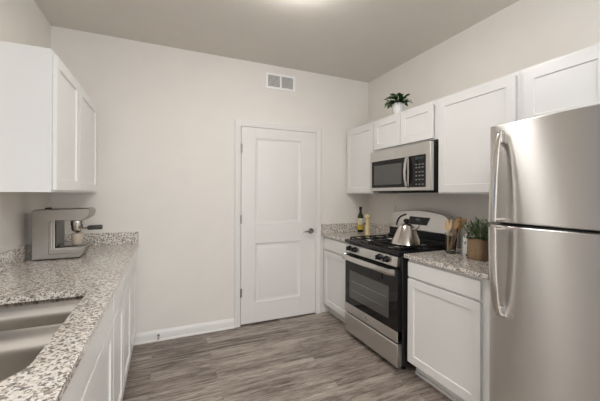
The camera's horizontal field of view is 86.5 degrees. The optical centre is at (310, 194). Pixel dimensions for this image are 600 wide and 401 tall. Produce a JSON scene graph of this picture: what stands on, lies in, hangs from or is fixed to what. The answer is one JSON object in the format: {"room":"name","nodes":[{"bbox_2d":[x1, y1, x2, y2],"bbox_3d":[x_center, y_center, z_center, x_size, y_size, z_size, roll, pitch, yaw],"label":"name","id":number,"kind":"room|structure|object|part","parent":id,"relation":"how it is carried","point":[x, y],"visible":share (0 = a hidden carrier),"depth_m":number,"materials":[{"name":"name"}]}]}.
{"room":"kitchen","nodes":[
{"label":"kitchen","id":0,"kind":"room"},
{"bbox_2d":[0,0,50,252],"bbox_3d":[-1.469,-0.015,1.004,0.120,2.740,3.750,0,0,-25],"label":"wall","id":1,"kind":"structure","parent":0,"point":[21,21],"depth_m":2.08,"materials":[{"name":"paint"}]},
{"bbox_2d":[0,242,30,271],"bbox_3d":[-1.528,0.390,1.301,0.020,0.102,2.919,0,0,-25],"label":"backsplash","id":2,"kind":"structure","parent":1,"relation":"attached to","point":[10,258],"depth_m":1.95,"materials":[{"name":"stone"}]},
{"bbox_2d":[0,41,96,192],"bbox_3d":[-1.735,-0.383,2.140,0.339,0.742,1.218,0,0,-25],"label":"upper cabinet","id":3,"kind":"object","parent":1,"relation":"attached to","point":[48,121],"visible":1,"depth_m":1.64,"materials":[{"name":"paint"}]},
{"bbox_3d":[-1.445,-0.377,1.893,0.018,0.708,0.484,0,0,-25],"label":"door","id":4,"kind":"part","parent":3,"relation":"part of","materials":[{"name":"paint"}]},
{"bbox_3d":[-1.679,-0.378,2.403,0.018,0.708,0.601,0,0,-25],"label":"door","id":5,"kind":"part","parent":3,"relation":"part of","materials":[{"name":"paint"}]},
{"bbox_2d":[50,26,367,332],"bbox_3d":[-0.747,-0.012,3.332,3.135,2.740,0.120,0,0,-25],"label":"wall","id":6,"kind":"structure","parent":0,"point":[166,116],"depth_m":3.05,"materials":[{"name":"paint"}]},
{"bbox_2d":[64,232,138,245],"bbox_3d":[-1.842,0.389,2.752,0.620,0.102,0.020,0,0,-25],"label":"backsplash","id":7,"kind":"structure","parent":6,"relation":"attached to","point":[116,237],"depth_m":2.78,"materials":[{"name":"stone"}]},
{"bbox_2d":[134,318,233,344],"bbox_3d":[-1.192,1.308,3.050,0.906,0.096,0.026,0,0,-25],"label":"baseboard","id":8,"kind":"structure","parent":6,"relation":"attached to","point":[213,326],"depth_m":3.04,"materials":[{"name":"paint"}]},
{"bbox_2d":[240,126,315,324],"bbox_3d":[-0.334,0.325,3.442,0.870,2.042,0.102,0,0,-25],"label":"door","id":9,"kind":"structure","parent":6,"relation":"in","point":[278,215],"depth_m":3.44,"materials":[{"name":"paint"}]},
{"bbox_3d":[-0.028,0.416,3.560,0.149,0.066,0.060,0,0,-25],"label":"handle","id":10,"kind":"part","parent":9,"relation":"part of","materials":[{"name":"silver metal"}]},
{"bbox_2d":[234,119,321,327],"bbox_3d":[-0.356,0.299,3.502,0.984,2.121,0.138,0,0,-25],"label":"trim","id":11,"kind":"structure","parent":6,"relation":"attached to","point":[238,123],"depth_m":3.30,"materials":[{"name":"paint"}]},
{"bbox_2d":[266,72,294,91],"bbox_3d":[-0.328,-1.210,3.450,0.330,0.165,0.010,0,0,-25],"label":"air vent","id":12,"kind":"object","parent":6,"relation":"in","point":[273,81],"visible":1,"depth_m":3.44,"materials":[{"name":"white metal"}]},
{"bbox_3d":[-0.397,-1.208,3.418,0.134,0.111,0.005,0,0,-25],"label":"louver panel","id":13,"kind":"part","parent":12,"relation":"part of","materials":[{"name":"paint"}]},
{"bbox_3d":[-0.259,-1.208,3.482,0.134,0.111,0.005,0,0,-25],"label":"louver panel","id":14,"kind":"part","parent":12,"relation":"part of","materials":[{"name":"paint"}]},
{"bbox_2d":[321,222,365,232],"bbox_3d":[0.404,0.397,3.783,0.622,0.102,0.020,0,0,-25],"label":"backsplash","id":15,"kind":"structure","parent":6,"relation":"attached to","point":[341,227],"depth_m":3.75,"materials":[{"name":"stone"}]},
{"bbox_2d":[34,0,518,81],"bbox_3d":[-0.835,-1.432,-0.232,6.519,0.100,6.520,0,0,-25],"label":"ceiling","id":16,"kind":"structure","parent":0,"point":[359,40],"depth_m":2.60,"materials":[{"name":"paint"}]},
{"bbox_2d":[122,311,451,400],"bbox_3d":[-0.846,1.408,-0.232,6.519,0.100,6.520,0,0,-25],"label":"floor","id":17,"kind":"structure","parent":0,"point":[311,356],"depth_m":2.49,"materials":[{"name":"wood"}]},
{"bbox_2d":[61,297,112,400],"bbox_3d":[-0.957,0.915,0.781,0.628,0.885,1.454,0,0,-25],"label":"base cabinet","id":18,"kind":"object","parent":17,"relation":"on","point":[92,380],"visible":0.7,"depth_m":1.21,"materials":[{"name":"paint"}]},
{"bbox_2d":[0,232,138,400],"bbox_3d":[-1.246,0.405,1.431,0.641,0.130,2.919,0,0,-25],"label":"countertop","id":19,"kind":"structure","parent":18,"relation":"on","point":[96,276],"depth_m":1.46,"materials":[{"name":"grey stone"}]},
{"bbox_2d":[0,296,83,380],"bbox_3d":[-1.055,0.570,1.030,0.434,0.197,0.818,0,0,-25],"label":"sink","id":20,"kind":"object","parent":19,"relation":"in","point":[26,328],"visible":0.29,"depth_m":1.15,"materials":[{"name":"metal"}]},
{"bbox_3d":[-0.978,0.570,0.862,0.434,0.197,0.448,0,0,-25],"label":"bowl","id":21,"kind":"part","parent":20,"relation":"part of","materials":[{"name":"metal"}]},
{"bbox_3d":[-1.153,0.569,1.243,0.434,0.197,0.348,0,0,-25],"label":"bowl","id":22,"kind":"part","parent":20,"relation":"part of","materials":[{"name":"metal"}]},
{"bbox_2d":[31,207,102,260],"bbox_3d":[-1.698,0.267,2.257,0.382,0.346,0.221,0,0,-25],"label":"espresso machine","id":23,"kind":"object","parent":19,"relation":"on","point":[47,224],"visible":1,"depth_m":2.15,"materials":[{"name":"metal"}]},
{"bbox_3d":[-1.756,0.271,2.234,0.006,0.170,0.185,0,0,-25],"label":"splash plate","id":24,"kind":"part","parent":23,"relation":"part of","materials":[{"name":"metal"}]},
{"bbox_3d":[-1.657,0.294,2.159,0.191,0.216,0.008,0,0,-25],"label":"panel","id":25,"kind":"part","parent":23,"relation":"part of","materials":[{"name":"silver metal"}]},
{"bbox_2d":[60,241,89,246],"bbox_3d":[-1.676,0.353,2.271,0.140,0.005,0.175,0,0,-25],"label":"drip tray","id":26,"kind":"object","parent":23,"relation":"on","point":[85,243],"depth_m":2.22,"materials":[{"name":"silver metal"}]},
{"bbox_2d":[71,233,83,243],"bbox_3d":[-1.651,0.313,2.252,0.072,0.074,0.072,0,0,-25],"label":"espresso cup","id":27,"kind":"object","parent":23,"relation":"on","point":[77,238],"visible":0.97,"depth_m":2.23,"materials":[{"name":"beige ceramic"}]},
{"bbox_3d":[-1.556,0.239,2.296,0.091,0.035,0.034,0,0,-25],"label":"portafilter handle","id":28,"kind":"part","parent":23,"relation":"part of","materials":[{"name":"black plastic"}]},
{"bbox_3d":[-0.826,0.934,1.227,0.018,0.608,0.727,0,0,-25],"label":"door","id":29,"kind":"part","parent":18,"relation":"part of","materials":[{"name":"paint"}]},
{"bbox_2d":[112,275,123,400],"bbox_3d":[-1.351,0.913,1.640,0.628,0.885,0.434,0,0,-25],"label":"base cabinet","id":30,"kind":"object","parent":17,"relation":"on","point":[118,299],"visible":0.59,"depth_m":1.78,"materials":[{"name":"paint"}]},
{"bbox_3d":[-1.073,0.552,1.767,0.018,0.126,0.410,0,0,-25],"label":"drawer","id":31,"kind":"part","parent":30,"relation":"part of","materials":[{"name":"paint"}]},
{"bbox_2d":[123,252,135,392],"bbox_3d":[-1.652,0.912,2.296,0.628,0.885,1.006,0,0,-25],"label":"base cabinet","id":32,"kind":"object","parent":17,"relation":"on","point":[129,325],"visible":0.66,"depth_m":2.32,"materials":[{"name":"paint"}]},
{"bbox_3d":[-1.265,0.932,2.182,0.018,0.608,0.451,0,0,-25],"label":"door","id":33,"kind":"part","parent":32,"relation":"part of","materials":[{"name":"paint"}]},
{"bbox_3d":[-1.360,0.551,2.394,0.018,0.126,0.916,0,0,-25],"label":"drawer","id":34,"kind":"part","parent":32,"relation":"part of","materials":[{"name":"paint"}]},
{"bbox_3d":[-1.458,0.931,2.604,0.018,0.608,0.453,0,0,-25],"label":"door","id":35,"kind":"part","parent":32,"relation":"part of","materials":[{"name":"paint"}]},
{"bbox_2d":[324,236,346,322],"bbox_3d":[0.536,0.920,3.532,0.628,0.885,0.585,0,0,-25],"label":"base cabinet","id":36,"kind":"object","parent":17,"relation":"on","point":[334,264],"visible":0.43,"depth_m":3.42,"materials":[{"name":"paint"}]},
{"bbox_3d":[0.267,0.557,3.392,0.018,0.126,0.529,0,0,-25],"label":"drawer","id":37,"kind":"part","parent":36,"relation":"part of","materials":[{"name":"paint"}]},
{"bbox_3d":[0.329,1.351,3.438,0.012,0.022,0.585,0,0,-25],"label":"shoe moulding","id":38,"kind":"part","parent":36,"relation":"part of","materials":[{"name":"paint"}]},
{"bbox_2d":[321,222,389,241],"bbox_3d":[0.532,0.412,3.529,0.642,0.130,0.588,0,0,-25],"label":"countertop","id":39,"kind":"structure","parent":36,"relation":"on","point":[341,231],"depth_m":3.68,"materials":[{"name":"grey stone"}]},
{"bbox_2d":[358,207,362,231],"bbox_3d":[0.586,0.298,3.774,0.069,0.300,0.069,0,0,-25],"label":"oil bottle","id":40,"kind":"object","parent":39,"relation":"on","point":[360,215],"visible":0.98,"depth_m":3.75,"materials":[{"name":"green glass"}]},
{"bbox_2d":[365,214,370,235],"bbox_3d":[0.610,0.333,3.427,0.062,0.232,0.062,0,0,-3],"label":"pepper mill","id":41,"kind":"object","parent":39,"relation":"on","point":[367,216],"visible":0.89,"depth_m":3.41,"materials":[{"name":"beige wood"}]},
{"bbox_2d":[342,210,456,369],"bbox_3d":[0.750,0.758,2.876,0.701,1.212,0.779,0,0,-25],"label":"gas range","id":42,"kind":"object","parent":17,"relation":"on","point":[376,269],"visible":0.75,"depth_m":2.68,"materials":[{"name":"metal"}]},
{"bbox_3d":[0.466,0.595,2.746,0.074,0.055,0.779,0,0,-25],"label":"door handle","id":43,"kind":"part","parent":42,"relation":"part of","materials":[{"name":"metal"}]},
{"bbox_3d":[0.510,1.229,2.767,0.044,0.178,0.768,0,0,-25],"label":"storage drawer","id":44,"kind":"part","parent":42,"relation":"part of","materials":[{"name":"metal"}]},
{"bbox_3d":[0.513,0.847,2.768,0.042,0.552,0.770,0,0,-25],"label":"oven door","id":45,"kind":"part","parent":42,"relation":"part of","materials":[{"name":"black glass"}]},
{"bbox_3d":[0.510,1.085,2.767,0.046,0.080,0.770,0,0,-25],"label":"trim","id":46,"kind":"part","parent":42,"relation":"part of","materials":[{"name":"metal"}]},
{"bbox_3d":[0.511,0.518,2.775,0.040,0.078,0.752,0,0,-25],"label":"control panel","id":47,"kind":"part","parent":42,"relation":"part of","materials":[{"name":"metal"}]},
{"bbox_3d":[0.545,0.516,2.614,0.041,0.054,0.054,0,0,-25],"label":"knob","id":48,"kind":"part","parent":42,"relation":"part of","materials":[{"name":"black plastic"}]},
{"bbox_3d":[0.584,0.516,2.530,0.041,0.054,0.054,0,0,-25],"label":"knob","id":49,"kind":"part","parent":42,"relation":"part of","materials":[{"name":"black plastic"}]},
{"bbox_2d":[345,236,444,255],"bbox_3d":[0.737,0.453,2.870,0.544,0.030,0.776,0,0,-25],"label":"cooktop","id":50,"kind":"object","parent":42,"relation":"in","point":[370,245],"depth_m":2.67,"materials":[{"name":"black metal"}]},
{"bbox_2d":[391,219,421,245],"bbox_3d":[0.781,0.306,2.615,0.240,0.212,0.240,0,0,-25],"label":"kettle","id":51,"kind":"object","parent":42,"relation":"on","point":[406,234],"visible":1,"depth_m":2.54,"materials":[{"name":"metal"}]},
{"bbox_3d":[1.000,0.250,2.966,0.023,0.074,0.274,0,0,-25],"label":"display panel","id":52,"kind":"part","parent":42,"relation":"part of","materials":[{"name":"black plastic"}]},
{"bbox_2d":[407,259,489,400],"bbox_3d":[1.141,0.923,2.216,0.628,0.885,0.662,0,0,-25],"label":"base cabinet","id":53,"kind":"object","parent":17,"relation":"on","point":[449,310],"visible":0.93,"depth_m":2.04,"materials":[{"name":"paint"}]},
{"bbox_3d":[0.933,1.353,2.121,0.012,0.022,0.662,0,0,-25],"label":"shoe moulding","id":54,"kind":"part","parent":53,"relation":"part of","materials":[{"name":"paint"}]},
{"bbox_3d":[0.855,0.556,2.109,0.018,0.112,0.602,0,0,-25],"label":"drawer","id":55,"kind":"part","parent":53,"relation":"part of","materials":[{"name":"paint"}]},
{"bbox_2d":[404,237,488,279],"bbox_3d":[1.133,0.414,2.220,0.642,0.130,0.688,0,0,-25],"label":"countertop","id":56,"kind":"structure","parent":53,"relation":"on","point":[458,262],"depth_m":2.13,"materials":[{"name":"grey stone"}]},
{"bbox_2d":[445,232,457,253],"bbox_3d":[1.077,0.373,2.445,0.096,0.154,0.096,0,0,-25],"label":"jar","id":57,"kind":"object","parent":56,"relation":"on","point":[451,239],"visible":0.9,"depth_m":2.41,"materials":[{"name":"clear glass"}]},
{"bbox_2d":[444,220,451,232],"bbox_3d":[1.049,0.316,2.445,0.019,0.238,0.060,0,0,-42],"label":"wooden fork","id":58,"kind":"object","parent":57,"relation":"in","point":[447,227],"visible":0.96,"depth_m":2.44,"materials":[{"name":"brown wood"}]},
{"bbox_2d":[453,218,460,233],"bbox_3d":[1.081,0.305,2.410,0.020,0.262,0.118,0,0,-25],"label":"wooden spoon","id":59,"kind":"object","parent":57,"relation":"in","point":[456,224],"visible":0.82,"depth_m":2.38,"materials":[{"name":"beige wood"}]},
{"bbox_2d":[457,219,466,233],"bbox_3d":[1.113,0.310,2.419,0.012,0.254,0.148,0,0,-32],"label":"wooden spatula","id":60,"kind":"object","parent":57,"relation":"in","point":[463,220],"visible":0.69,"depth_m":2.39,"materials":[{"name":"beige wood"}]},
{"bbox_2d":[463,232,469,255],"bbox_3d":[1.145,0.366,2.344,0.052,0.170,0.052,0,0,-25],"label":"shaker","id":61,"kind":"object","parent":56,"relation":"on","point":[465,236],"visible":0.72,"depth_m":2.33,"materials":[{"name":"ceramic"}]},
{"bbox_2d":[457,217,498,260],"bbox_3d":[1.177,0.299,2.214,0.256,0.304,0.256,0,0,-25],"label":"herb plant","id":62,"kind":"object","parent":56,"relation":"on","point":[477,247],"visible":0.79,"depth_m":2.17,"materials":[{"name":"brown wicker"}]},
{"bbox_2d":[488,104,599,400],"bbox_3d":[1.353,0.508,1.417,0.805,1.716,0.755,0,0,-25],"label":"refrigerator","id":63,"kind":"object","parent":17,"relation":"on","point":[544,191],"visible":1,"depth_m":1.37,"materials":[{"name":"metal"}]},
{"bbox_3d":[0.896,0.376,1.541,0.076,0.436,0.036,0,0,-25],"label":"handle","id":64,"kind":"part","parent":63,"relation":"part of","materials":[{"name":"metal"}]},
{"bbox_3d":[0.898,-0.088,1.541,0.077,0.440,0.036,0,0,-25],"label":"handle","id":65,"kind":"part","parent":63,"relation":"part of","materials":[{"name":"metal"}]},
{"bbox_3d":[1.085,0.726,1.294,0.084,1.147,0.755,0,0,-25],"label":"door","id":66,"kind":"part","parent":63,"relation":"part of","materials":[{"name":"metal"}]},
{"bbox_3d":[1.088,-0.101,1.294,0.084,0.480,0.755,0,0,-25],"label":"freezer door","id":67,"kind":"part","parent":63,"relation":"part of","materials":[{"name":"metal"}]},
{"bbox_2d":[368,0,599,248],"bbox_3d":[2.042,-0.001,1.157,0.120,2.740,6.400,0,0,-25],"label":"wall","id":68,"kind":"structure","parent":0,"point":[524,34],"depth_m":2.57,"materials":[{"name":"paint"}]},
{"bbox_2d":[347,121,396,193],"bbox_3d":[0.670,-0.381,3.617,0.322,0.757,0.540,0,0,-25],"label":"upper cabinet","id":69,"kind":"object","parent":68,"relation":"attached to","point":[360,139],"visible":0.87,"depth_m":3.52,"materials":[{"name":"paint"}]},
{"bbox_3d":[0.536,-0.377,3.546,0.018,0.723,0.505,0,0,-25],"label":"door","id":70,"kind":"part","parent":69,"relation":"part of","materials":[{"name":"paint"}]},
{"bbox_2d":[370,223,389,233],"bbox_3d":[0.815,0.399,3.659,0.020,0.102,0.588,0,0,-25],"label":"backsplash","id":71,"kind":"structure","parent":68,"relation":"attached to","point":[379,228],"depth_m":3.68,"materials":[{"name":"stone"}]},
{"bbox_2d":[391,206,395,215],"bbox_3d":[0.903,0.185,3.485,0.008,0.115,0.070,0,0,-25],"label":"wall outlet","id":72,"kind":"object","parent":68,"relation":"attached to","point":[393,207],"visible":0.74,"depth_m":3.48,"materials":[{"name":"plastic"}]},
{"bbox_2d":[374,99,438,151],"bbox_3d":[0.964,-0.598,2.980,0.322,0.320,0.860,0,0,-25],"label":"upper cabinet","id":73,"kind":"object","parent":68,"relation":"attached to","point":[418,124],"visible":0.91,"depth_m":2.83,"materials":[{"name":"paint"}]},
{"bbox_3d":[0.738,-0.594,3.107,0.018,0.286,0.399,0,0,-25],"label":"door","id":74,"kind":"part","parent":73,"relation":"part of","materials":[{"name":"paint"}]},
{"bbox_2d":[384,93,411,113],"bbox_3d":[0.833,-0.858,3.053,0.247,0.198,0.302,0,0,-25],"label":"potted plant","id":75,"kind":"object","parent":73,"relation":"on","point":[397,106],"visible":0.98,"depth_m":3.01,"materials":[{"name":"green plant"}]},
{"bbox_3d":[0.834,-0.811,3.055,0.124,0.104,0.124,0,0,-25],"label":"pot","id":76,"kind":"part","parent":75,"relation":"part of","materials":[{"name":"white ceramic"}]},
{"bbox_2d":[370,141,438,192],"bbox_3d":[0.918,-0.216,2.933,0.425,0.407,0.806,0,0,-25],"label":"microwave","id":77,"kind":"object","parent":73,"relation":"attached to","point":[413,168],"visible":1,"depth_m":2.73,"materials":[{"name":"metal"}]},
{"bbox_3d":[0.813,-0.189,2.716,0.053,0.278,0.030,0,0,-25],"label":"door handle","id":78,"kind":"part","parent":77,"relation":"part of","materials":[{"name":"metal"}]},
{"bbox_3d":[0.906,-0.594,2.741,0.018,0.286,0.389,0,0,-25],"label":"door","id":79,"kind":"part","parent":73,"relation":"part of","materials":[{"name":"paint"}]},
{"bbox_2d":[438,71,519,193],"bbox_3d":[1.275,-0.379,2.301,0.322,0.757,0.631,0,0,-25],"label":"upper cabinet","id":80,"kind":"object","parent":68,"relation":"attached to","point":[467,116],"visible":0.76,"depth_m":2.24,"materials":[{"name":"paint"}]},
{"bbox_2d":[520,43,599,119],"bbox_3d":[1.597,-0.574,1.600,0.322,0.363,0.908,0,0,-25],"label":"upper cabinet","id":81,"kind":"object","parent":68,"relation":"attached to","point":[570,81],"visible":0.77,"depth_m":1.74,"materials":[{"name":"paint"}]}
]}

